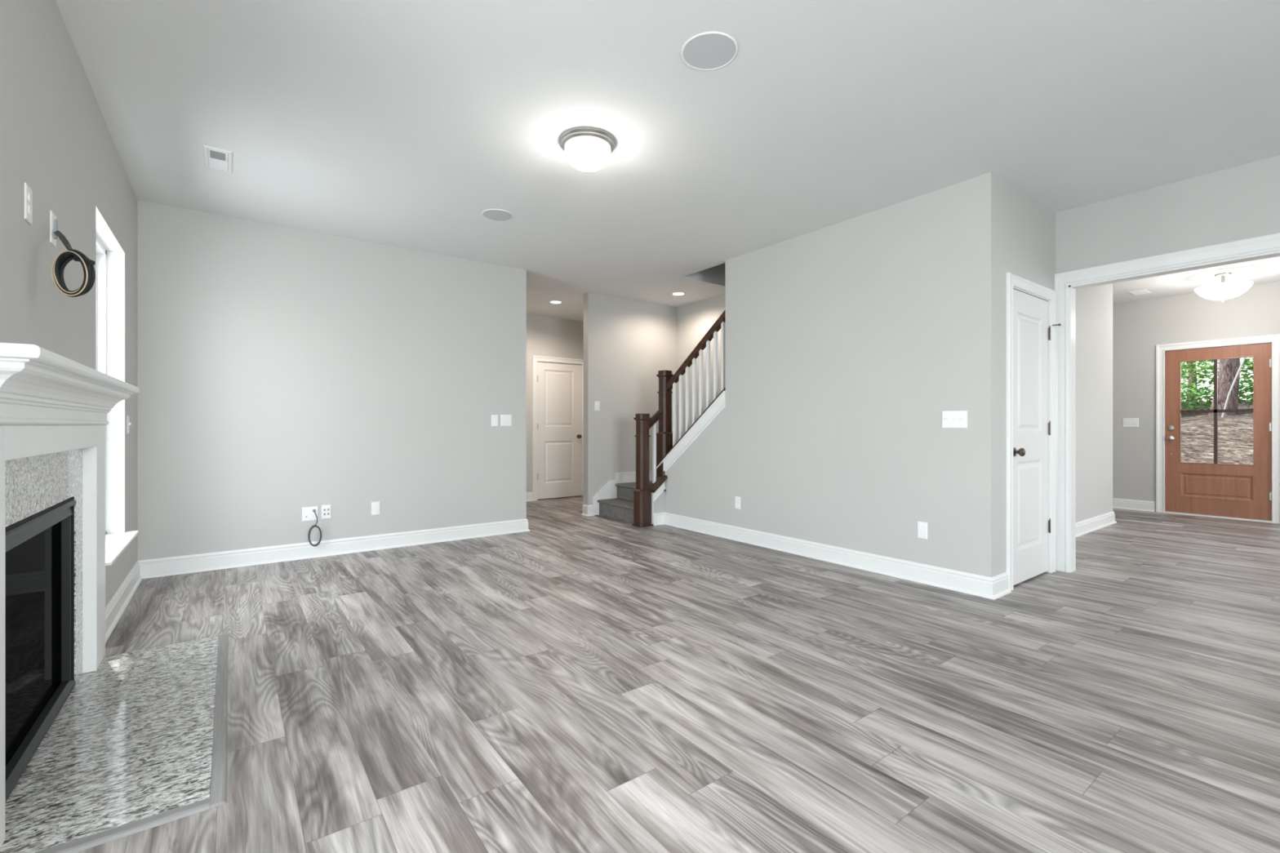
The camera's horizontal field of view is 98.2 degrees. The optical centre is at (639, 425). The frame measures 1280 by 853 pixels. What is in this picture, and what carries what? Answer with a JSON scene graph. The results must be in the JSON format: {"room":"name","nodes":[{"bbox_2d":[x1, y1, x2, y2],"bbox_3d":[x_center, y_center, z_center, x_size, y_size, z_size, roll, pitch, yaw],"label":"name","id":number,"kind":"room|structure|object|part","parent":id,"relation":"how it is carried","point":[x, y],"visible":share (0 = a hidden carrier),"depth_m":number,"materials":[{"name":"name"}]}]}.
{"room":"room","nodes":[
{"label":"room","id":0,"kind":"room"},
{"bbox_2d":[0,0,137,607],"bbox_3d":[-1.125,-0.259,0.474,0.170,2.740,8.900,0,0,-36],"label":"wall","id":1,"kind":"structure","parent":0,"point":[55,138],"depth_m":2.13,"materials":[{"name":"beige paint"}]},
{"bbox_2d":[24,182,32,225],"bbox_3d":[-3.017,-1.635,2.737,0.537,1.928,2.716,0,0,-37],"label":"wall outlet","id":2,"kind":"object","parent":1,"relation":"attached to","point":[28,191],"visible":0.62,"depth_m":1.82,"materials":[{"name":"white plastic"}]},
{"bbox_2d":[28,205,32,215],"bbox_3d":[-2.015,-0.710,1.833,0.002,0.031,0.034,0,0,-36],"label":"receptacle","id":3,"kind":"object","parent":2,"relation":"attached to","point":[30,207],"depth_m":1.83,"materials":[{"name":"white plastic"}]},
{"bbox_2d":[28,193,32,203],"bbox_3d":[-2.015,-0.750,1.833,0.002,0.031,0.034,0,0,-36],"label":"receptacle","id":4,"kind":"object","parent":2,"relation":"attached to","point":[30,195],"depth_m":1.83,"materials":[{"name":"white plastic"}]},
{"bbox_2d":[5,448,82,685],"bbox_3d":[-2.097,0.597,1.944,0.013,1.004,1.252,0,0,-36],"label":"granite surround","id":5,"kind":"object","parent":1,"relation":"attached to","point":[35,484],"visible":0.72,"depth_m":2.05,"materials":[{"name":"grey stone"}]},
{"bbox_2d":[49,210,57,246],"bbox_3d":[-2.206,-0.739,2.089,0.012,0.117,0.071,0,0,-36],"label":"cable plate","id":6,"kind":"object","parent":1,"relation":"attached to","point":[53,222],"visible":0.97,"depth_m":2.08,"materials":[{"name":"white plastic"}]},
{"bbox_2d":[51,230,95,297],"bbox_3d":[-2.066,-0.590,1.983,0.338,0.289,0.083,0,0,28],"label":"cable coil","id":7,"kind":"object","parent":6,"relation":"hanging from","point":[63,258],"visible":1,"depth_m":1.93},
{"bbox_2d":[0,342,139,848],"bbox_3d":[-2.059,0.452,2.022,0.168,1.294,1.830,0,0,-36],"label":"fireplace mantel","id":8,"kind":"object","parent":1,"relation":"attached to","point":[59,403],"visible":0.95,"depth_m":1.80,"materials":[{"name":"white paint"}]},
{"bbox_3d":[-2.067,-0.081,2.016,0.146,0.159,1.786,0,0,-36],"label":"crown moulding","id":9,"kind":"part","parent":8,"relation":"part of","materials":[{"name":"white paint"}]},
{"bbox_2d":[0,342,139,393],"bbox_3d":[-2.059,-0.177,2.022,0.168,0.035,1.830,0,0,-36],"label":"shelf","id":10,"kind":"object","parent":8,"relation":"attached to","point":[33,356],"depth_m":1.52,"materials":[{"name":"white paint"}]},
{"bbox_2d":[96,206,138,565],"bbox_3d":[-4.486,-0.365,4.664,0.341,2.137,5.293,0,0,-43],"label":"window","id":11,"kind":"structure","parent":1,"relation":"in","point":[110,256],"depth_m":3.49,"materials":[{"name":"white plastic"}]},
{"bbox_3d":[-3.112,-0.622,3.069,0.032,0.888,0.885,0,0,-36],"label":"sash","id":12,"kind":"part","parent":11,"relation":"part of","materials":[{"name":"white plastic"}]},
{"bbox_3d":[-3.100,-0.199,3.077,0.080,1.804,0.959,0,0,-36],"label":"frame","id":13,"kind":"part","parent":11,"relation":"part of","materials":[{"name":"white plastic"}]},
{"bbox_3d":[-3.006,0.691,3.137,0.153,0.018,1.030,0,0,-36],"label":"sill","id":14,"kind":"part","parent":11,"relation":"part of","materials":[{"name":"white paint"}]},
{"bbox_2d":[105,560,142,644],"bbox_3d":[-3.117,1.046,3.335,0.030,0.131,1.710,0,0,-36],"label":"baseboard","id":15,"kind":"structure","parent":1,"relation":"attached to","point":[115,608],"depth_m":3.31,"materials":[{"name":"white paint"}]},
{"bbox_2d":[126,415,131,433],"bbox_3d":[-3.342,-0.004,3.629,0.016,0.117,0.071,0,0,-36],"label":"light switch","id":16,"kind":"object","parent":1,"relation":"attached to","point":[128,424],"visible":1,"depth_m":3.62,"materials":[{"name":"white plastic"}]},
{"bbox_3d":[-3.347,-0.004,3.625,0.005,0.117,0.071,0,0,-36],"label":"plate","id":17,"kind":"part","parent":16,"relation":"part of","materials":[{"name":"white plastic"}]},
{"bbox_2d":[137,200,526,560],"bbox_3d":[-2.449,-0.259,4.962,3.040,2.740,0.110,0,0,-36],"label":"wall","id":18,"kind":"structure","parent":0,"point":[282,371],"depth_m":4.67,"materials":[{"name":"beige paint"}]},
{"bbox_2d":[302,506,318,521],"bbox_3d":[-2.767,0.744,4.652,0.117,0.117,0.008,0,0,-36],"label":"cable plate","id":19,"kind":"object","parent":18,"relation":"attached to","point":[308,513],"visible":1,"depth_m":4.65,"materials":[{"name":"white plastic"}]},
{"bbox_2d":[307,511,321,546],"bbox_3d":[-2.727,0.866,4.641,0.058,0.293,0.105,0,0,42],"label":"cable coil","id":20,"kind":"object","parent":19,"relation":"hanging from","point":[315,525],"visible":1,"depth_m":4.63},
{"bbox_2d":[321,504,331,519],"bbox_3d":[-2.671,0.738,4.723,0.071,0.117,0.009,0,0,-36],"label":"outlet","id":21,"kind":"object","parent":18,"relation":"attached to","point":[326,509],"visible":1,"depth_m":4.72,"materials":[{"name":"white plastic"}]},
{"bbox_2d":[138,518,529,578],"bbox_3d":[-2.428,1.046,4.959,3.070,0.131,0.140,0,0,-36],"label":"baseboard","id":22,"kind":"structure","parent":18,"relation":"attached to","point":[171,566],"depth_m":4.67,"materials":[{"name":"white paint"}]},
{"bbox_2d":[371,501,380,515],"bbox_3d":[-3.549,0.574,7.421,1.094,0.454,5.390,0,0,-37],"label":"wall outlet","id":23,"kind":"object","parent":18,"relation":"attached to","point":[375,506],"visible":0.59,"depth_m":4.95,"materials":[{"name":"white plastic"}]},
{"bbox_2d":[491,414,497,426],"bbox_3d":[-1.466,-0.047,5.609,0.071,0.117,0.016,0,0,-36],"label":"light switch","id":24,"kind":"object","parent":18,"relation":"attached to","point":[494,417],"visible":1,"depth_m":5.61,"materials":[{"name":"white plastic"}]},
{"bbox_2d":[500,414,511,426],"bbox_3d":[-1.368,-0.049,5.682,0.117,0.117,0.016,0,0,-36],"label":"light switch","id":25,"kind":"object","parent":18,"relation":"attached to","point":[505,420],"visible":1,"depth_m":5.68,"materials":[{"name":"white plastic"}]},
{"bbox_2d":[526,313,583,492],"bbox_3d":[-1.494,-0.259,8.293,2.677,2.740,0.110,0,0,-36],"label":"wall","id":26,"kind":"structure","parent":0,"point":[546,336],"depth_m":8.26,"materials":[{"name":"beige paint"}]},
{"bbox_2d":[526,492,533,501],"bbox_3d":[-2.009,1.046,7.824,1.072,0.131,0.030,0,0,-36],"label":"baseboard","id":27,"kind":"structure","parent":26,"relation":"attached to","point":[529,495],"depth_m":8.11,"materials":[{"name":"white paint"}]},
{"bbox_2d":[532,355,583,501],"bbox_3d":[-1.226,0.043,8.454,0.929,2.136,0.170,0,0,-36],"label":"door","id":28,"kind":"structure","parent":26,"relation":"in","point":[557,383],"depth_m":8.41,"materials":[{"name":"white paint"}]},
{"bbox_2d":[583,292,677,505],"bbox_3d":[-0.094,-0.259,7.264,1.430,2.740,0.110,0,0,-36],"label":"wall","id":29,"kind":"structure","parent":0,"point":[627,342],"depth_m":7.06,"materials":[{"name":"beige paint"}]},
{"bbox_2d":[581,504,594,516],"bbox_3d":[-0.644,1.046,6.838,0.100,0.131,0.140,0,0,-36],"label":"baseboard","id":30,"kind":"structure","parent":29,"relation":"attached to","point":[587,510],"depth_m":6.80,"materials":[{"name":"white paint"}]},
{"bbox_2d":[594,401,599,410],"bbox_3d":[-0.526,-0.237,6.864,0.071,0.117,0.016,0,0,-36],"label":"light switch","id":31,"kind":"object","parent":29,"relation":"attached to","point":[597,404],"visible":1,"depth_m":6.87,"materials":[{"name":"white plastic"}]},
{"bbox_2d":[55,0,1279,320],"bbox_3d":[2.421,-1.779,4.342,10.531,0.300,11.300,0,0,-36],"label":"ceiling","id":32,"kind":"structure","parent":0,"point":[398,123],"depth_m":2.85,"materials":[{"name":"white paint"}]},
{"bbox_2d":[202,144,232,173],"bbox_3d":[-2.582,-1.624,3.395,0.139,0.008,0.342,0,0,-36],"label":"ceiling vent","id":33,"kind":"object","parent":32,"relation":"in","point":[215,158],"visible":1,"depth_m":3.38,"materials":[{"name":"white plastic"}]},
{"bbox_2d":[481,208,514,221],"bbox_3d":[-1.101,-1.626,4.296,0.246,0.006,0.246,0,0,-36],"label":"ceiling speaker","id":34,"kind":"object","parent":32,"relation":"attached to","point":[496,215],"visible":1,"depth_m":4.29,"materials":[{"name":"white plastic"}]},
{"bbox_2d":[549,300,562,303],"bbox_3d":[-1.113,-1.626,7.332,0.180,0.006,0.180,0,0,-36],"label":"recessed light","id":35,"kind":"object","parent":32,"relation":"in","point":[551,301],"visible":1,"depth_m":7.34,"materials":[{"name":"white plastic"}]},
{"bbox_2d":[559,127,616,172],"bbox_3d":[-0.301,-1.543,3.189,0.330,0.170,0.330,0,0,-36],"label":"ceiling light","id":36,"kind":"object","parent":32,"relation":"attached to","point":[588,149],"visible":1,"depth_m":3.10,"materials":[{"name":"white glass"}]},
{"bbox_3d":[-0.301,-1.532,3.189,0.264,0.113,0.264,0,0,-36],"label":"globe","id":37,"kind":"part","parent":36,"relation":"part of","materials":[{"name":"white glass"}]},
{"bbox_2d":[671,292,685,295],"bbox_3d":[0.476,-1.626,6.867,0.180,0.006,0.180,0,0,-36],"label":"recessed light","id":38,"kind":"object","parent":32,"relation":"in","point":[673,293],"visible":1,"depth_m":6.86,"materials":[{"name":"white plastic"}]},
{"bbox_2d":[680,31,737,70],"bbox_3d":[0.302,-1.626,2.416,0.246,0.006,0.246,0,0,-36],"label":"ceiling speaker","id":39,"kind":"object","parent":32,"relation":"attached to","point":[707,51],"visible":1,"depth_m":2.40,"materials":[{"name":"white plastic"}]},
{"bbox_2d":[1127,288,1151,295],"bbox_3d":[6.104,-1.624,6.781,0.320,0.008,0.160,0,0,-36],"label":"ceiling vent","id":40,"kind":"object","parent":32,"relation":"in","point":[1141,291],"visible":1,"depth_m":6.75,"materials":[{"name":"white plastic"}]},
{"bbox_2d":[1194,272,1253,302],"bbox_3d":[6.275,-1.479,5.967,0.440,0.300,0.440,0,0,-36],"label":"ceiling light","id":41,"kind":"object","parent":32,"relation":"attached to","point":[1223,291],"visible":1,"depth_m":5.87,"materials":[{"name":"white glass"}]},
{"bbox_3d":[6.275,-1.426,5.967,0.440,0.146,0.440,0,0,-36],"label":"lamp shade","id":42,"kind":"part","parent":41,"relation":"part of","materials":[{"name":"white glass"}]},
{"bbox_2d":[75,495,1279,852],"bbox_3d":[2.421,1.211,4.342,10.531,0.200,11.300,0,0,-36],"label":"floor","id":43,"kind":"structure","parent":0,"point":[573,682],"depth_m":2.23,"materials":[{"name":"grey wood"}]},
{"bbox_2d":[0,634,228,852],"bbox_3d":[-1.905,1.105,2.119,0.530,0.011,1.612,0,0,-36],"label":"hearth","id":44,"kind":"object","parent":43,"relation":"on","point":[139,743],"visible":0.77,"depth_m":1.85,"materials":[{"name":"stone"}]},
{"bbox_2d":[5,496,76,801],"bbox_3d":[-2.300,0.700,1.800,0.518,0.798,0.962,0,0,-36],"label":"firebox insert","id":45,"kind":"object","parent":44,"relation":"on","point":[40,546],"visible":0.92,"depth_m":1.97,"materials":[{"name":"black metal"}]},
{"bbox_3d":[-2.125,0.721,1.929,0.004,0.681,0.894,0,0,-36],"label":"glass","id":46,"kind":"part","parent":45,"relation":"part of","materials":[{"name":"black glass"}]},
{"bbox_2d":[5,499,76,551],"bbox_3d":[-2.113,0.346,1.938,0.054,0.066,0.944,0,0,-36],"label":"hood","id":47,"kind":"object","parent":45,"relation":"attached to","point":[17,533],"depth_m":1.90,"materials":[{"name":"black metal"}]},
{"bbox_2d":[592,471,652,523],"bbox_3d":[0.971,-0.025,5.878,1.365,2.271,3.384,0,0,-36],"label":"staircase","id":48,"kind":"structure","parent":43,"relation":"on","point":[615,500],"depth_m":6.85,"materials":[{"name":"grey carpet"}]},
{"bbox_2d":[631,309,725,527],"bbox_3d":[0.433,-0.039,5.870,0.509,2.300,1.111,0,0,-36],"label":"stair railing","id":49,"kind":"object","parent":48,"relation":"on","point":[663,442],"visible":0.75,"depth_m":6.09,"materials":[{"name":"brown wood"}]},
{"bbox_3d":[0.029,0.491,6.142,0.184,1.240,0.184,0,0,-36],"label":"newel post","id":50,"kind":"part","parent":49,"relation":"part of","materials":[{"name":"brown wood"}]},
{"bbox_3d":[0.157,-0.069,6.243,0.204,0.250,0.066,0,0,-36],"label":"handrail","id":51,"kind":"part","parent":49,"relation":"part of","materials":[{"name":"brown wood"}]},
{"bbox_3d":[0.182,0.653,6.218,0.187,0.181,0.170,0,0,-36],"label":"shoe rail","id":52,"kind":"part","parent":49,"relation":"part of","materials":[{"name":"brown wood"}]},
{"bbox_3d":[0.287,0.057,6.340,0.184,1.362,0.184,0,0,-36],"label":"newel post","id":53,"kind":"part","parent":49,"relation":"part of","materials":[{"name":"brown wood"}]},
{"bbox_3d":[0.602,0.007,5.899,0.134,0.763,0.956,0,0,-36],"label":"shoe rail","id":54,"kind":"part","parent":49,"relation":"part of","materials":[{"name":"brown wood"}]},
{"bbox_3d":[0.606,-0.788,5.906,0.066,0.803,0.962,0,0,-36],"label":"handrail","id":55,"kind":"part","parent":49,"relation":"part of","materials":[{"name":"brown wood"}]},
{"bbox_2d":[651,490,664,524],"bbox_3d":[0.144,0.854,6.227,0.239,0.514,0.110,0,0,-36],"label":"wall","id":56,"kind":"structure","parent":43,"relation":"on","point":[659,504],"depth_m":6.21,"materials":[{"name":"beige paint"}]},
{"bbox_2d":[652,482,665,513],"bbox_3d":[0.208,0.787,6.194,0.175,0.386,0.020,0,0,-36],"label":"trim","id":57,"kind":"structure","parent":56,"relation":"attached to","point":[655,495],"depth_m":6.17,"materials":[{"name":"white paint"}]},
{"bbox_2d":[677,294,725,440],"bbox_3d":[1.315,-1.539,6.654,0.110,5.300,5.866,0,0,-36],"label":"wall","id":58,"kind":"structure","parent":0,"point":[695,320],"depth_m":7.31,"materials":[{"name":"beige paint"}]},
{"bbox_2d":[664,172,998,577],"bbox_3d":[1.278,-0.259,4.988,0.110,2.740,3.451,0,0,-36],"label":"wall","id":59,"kind":"structure","parent":0,"point":[848,343],"depth_m":4.24,"materials":[{"name":"beige paint"}]},
{"bbox_2d":[656,391,725,471],"bbox_3d":[0.557,0.198,5.944,0.130,1.078,1.083,0,0,-36],"label":"trim","id":60,"kind":"structure","parent":59,"relation":"attached to","point":[719,403],"depth_m":5.82,"materials":[{"name":"white paint"}]},
{"bbox_2d":[734,496,740,509],"bbox_3d":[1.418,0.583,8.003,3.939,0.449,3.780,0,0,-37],"label":"wall outlet","id":61,"kind":"object","parent":59,"relation":"attached to","point":[737,500],"visible":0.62,"depth_m":5.34,"materials":[{"name":"white plastic"}]},
{"bbox_2d":[652,511,1011,599],"bbox_3d":[1.304,1.046,4.920,0.270,0.131,3.385,0,0,-39],"label":"baseboard","id":62,"kind":"structure","parent":59,"relation":"attached to","point":[996,587],"depth_m":4.32,"materials":[{"name":"white paint"}]},
{"bbox_2d":[917,521,927,539],"bbox_3d":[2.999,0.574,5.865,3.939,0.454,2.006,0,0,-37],"label":"wall outlet","id":63,"kind":"object","parent":59,"relation":"attached to","point":[922,526],"visible":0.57,"depth_m":3.92,"materials":[{"name":"white plastic"}]},
{"bbox_2d":[942,410,967,428],"bbox_3d":[2.120,-0.039,3.743,0.016,0.117,0.163,0,0,-36],"label":"light switch","id":64,"kind":"object","parent":59,"relation":"attached to","point":[950,419],"visible":1,"depth_m":3.74,"materials":[{"name":"white plastic"}]},
{"bbox_2d":[998,177,1055,574],"bbox_3d":[2.736,-0.259,3.989,1.046,2.740,0.110,0,0,-36],"label":"wall","id":65,"kind":"structure","parent":0,"point":[1026,227],"depth_m":3.76,"materials":[{"name":"beige paint"}]},
{"bbox_2d":[1006,272,1060,590],"bbox_3d":[2.784,0.045,3.986,0.866,2.131,0.172,0,0,-36],"label":"door","id":66,"kind":"structure","parent":65,"relation":"in","point":[1031,325],"depth_m":3.97,"materials":[{"name":"white paint"}]},
{"bbox_3d":[2.581,0.183,3.772,0.062,0.062,0.066,0,0,-36],"label":"handle","id":67,"kind":"part","parent":66,"relation":"part of","materials":[{"name":"brown metal"}]},
{"bbox_3d":[2.784,0.082,3.986,0.704,2.030,0.035,0,0,-36],"label":"panel","id":68,"kind":"part","parent":66,"relation":"part of","materials":[{"name":"white paint"}]},
{"bbox_2d":[1075,283,1112,522],"bbox_3d":[4.199,-0.259,5.509,2.895,2.740,0.110,0,0,-36],"label":"wall","id":69,"kind":"structure","parent":0,"point":[1094,304],"depth_m":5.93,"materials":[{"name":"beige paint"}]},
{"bbox_2d":[1075,511,1116,537],"bbox_3d":[4.220,1.046,5.506,2.925,0.131,0.140,0,0,-36],"label":"baseboard","id":70,"kind":"structure","parent":69,"relation":"attached to","point":[1085,526],"depth_m":5.89,"materials":[{"name":"white paint"}]},
{"bbox_2d":[1055,155,1279,273],"bbox_3d":[4.593,-0.259,2.451,0.110,2.740,5.276,0,0,-36],"label":"wall opening","id":71,"kind":"structure","parent":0,"point":[1242,202],"depth_m":3.72,"materials":[{"name":"beige paint"}]},
{"bbox_2d":[1054,232,1279,572],"bbox_3d":[3.979,-0.025,3.280,0.148,2.271,2.552,0,0,-36],"label":"trim","id":72,"kind":"structure","parent":71,"relation":"attached to","point":[1066,283],"depth_m":4.18,"materials":[{"name":"white paint"}]},
{"bbox_2d":[1112,280,1279,511],"bbox_3d":[7.171,-0.259,6.488,0.160,2.740,5.100,0,0,-36],"label":"wall","id":73,"kind":"structure","parent":0,"point":[1139,326],"depth_m":7.15,"materials":[{"name":"beige paint"}]},
{"bbox_2d":[1122,417,1138,426],"bbox_3d":[6.459,-0.034,7.302,0.016,0.117,0.163,0,0,-36],"label":"light switch","id":74,"kind":"object","parent":73,"relation":"attached to","point":[1126,422],"visible":1,"depth_m":7.30,"materials":[{"name":"white plastic"}]},
{"bbox_2d":[1112,497,1155,511],"bbox_3d":[6.087,1.046,7.794,0.030,0.131,1.710,0,0,-36],"label":"baseboard","id":75,"kind":"structure","parent":73,"relation":"attached to","point":[1123,504],"depth_m":7.26,"materials":[{"name":"white paint"}]},
{"bbox_2d":[1155,333,1279,524],"bbox_3d":[6.974,0.042,6.709,0.214,2.139,1.066,0,0,-36],"label":"door","id":76,"kind":"structure","parent":73,"relation":"in","point":[1247,492],"depth_m":6.67,"materials":[{"name":"brown wood"}]},
{"bbox_3d":[6.680,0.166,6.983,0.066,0.062,0.062,0,0,-36],"label":"handle","id":77,"kind":"part","parent":76,"relation":"part of","materials":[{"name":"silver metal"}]},
{"label":"outside","id":78,"kind":"structure","parent":0,"visible":0},
{"bbox_2d":[1181,400,1253,465],"bbox_3d":[14.963,0.140,17.292,25.200,2.512,24.000,0,0,-36],"label":"ground","id":79,"kind":"structure","parent":78,"point":[1235,432],"depth_m":9.97,"materials":[{"name":"brown soil"}]},
{"bbox_2d":[1181,362,1190,385],"bbox_3d":[12.032,-1.172,13.342,1.159,1.246,1.792,0,0,-36],"label":"shrub","id":80,"kind":"object","parent":79,"relation":"on","point":[1185,374],"visible":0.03,"depth_m":12.69,"materials":[{"name":"green plant"}]},
{"bbox_2d":[1186,361,1197,401],"bbox_3d":[13.876,-4.427,14.074,1.522,8.000,1.565,0,0,-16],"label":"tree","id":81,"kind":"object","parent":79,"relation":"on","point":[1195,371],"visible":0.02,"depth_m":13.92,"materials":[{"name":"green plant"}]},
{"bbox_2d":[1181,361,1210,386],"bbox_3d":[18.788,-2.071,20.822,2.382,2.636,3.819,0,0,-36],"label":"shrub","id":82,"kind":"object","parent":79,"relation":"on","point":[1181,362],"visible":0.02,"depth_m":19.51,"materials":[{"name":"green plant"}]},
{"bbox_2d":[1181,383,1213,414],"bbox_3d":[11.614,-0.542,11.866,0.825,0.731,1.276,0,0,-36],"label":"shrub","id":83,"kind":"object","parent":79,"relation":"on","point":[1192,395],"visible":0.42,"depth_m":11.66,"materials":[{"name":"green plant"}]},
{"bbox_2d":[1181,357,1253,402],"bbox_3d":[13.172,-1.181,12.909,1.106,1.410,1.762,0,0,-36],"label":"shrub","id":84,"kind":"object","parent":79,"relation":"on","point":[1202,369],"visible":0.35,"depth_m":12.90,"materials":[{"name":"green plant"}]},
{"bbox_2d":[1182,360,1253,395],"bbox_3d":[16.521,-1.876,16.813,2.053,2.380,3.290,0,0,-36],"label":"shrub","id":85,"kind":"object","parent":79,"relation":"on","point":[1202,381],"visible":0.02,"depth_m":16.48,"materials":[{"name":"green plant"}]},
{"bbox_2d":[1208,358,1239,416],"bbox_3d":[11.998,-4.585,10.866,2.436,9.000,2.484,0,0,22],"label":"tree","id":86,"kind":"object","parent":79,"relation":"on","point":[1228,368],"visible":0.04,"depth_m":10.96,"materials":[{"name":"brown plant"}]},
{"bbox_2d":[1195,357,1253,399],"bbox_3d":[15.510,-1.727,14.005,1.636,2.370,2.651,0,0,-36],"label":"shrub","id":87,"kind":"object","parent":79,"relation":"on","point":[1211,367],"visible":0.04,"depth_m":14.44,"materials":[{"name":"green plant"}]},
{"bbox_2d":[1221,357,1245,417],"bbox_3d":[11.546,-0.951,10.686,0.488,1.684,0.053,0,0,41],"label":"fallen branch","id":88,"kind":"object","parent":79,"relation":"on","point":[1244,358],"visible":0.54,"depth_m":10.73,"materials":[{"name":"white wood"}]},
{"bbox_2d":[1238,377,1253,408],"bbox_3d":[12.294,-0.633,10.794,0.800,0.701,1.228,0,0,-36],"label":"shrub","id":89,"kind":"object","parent":79,"relation":"on","point":[1247,396],"visible":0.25,"depth_m":11.04,"materials":[{"name":"green plant"}]},
{"bbox_2d":[1242,357,1253,382],"bbox_3d":[13.981,-1.312,11.845,1.129,1.684,1.716,0,0,-36],"label":"shrub","id":90,"kind":"object","parent":79,"relation":"on","point":[1249,363],"visible":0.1,"depth_m":12.38,"materials":[{"name":"green plant"}]}
]}

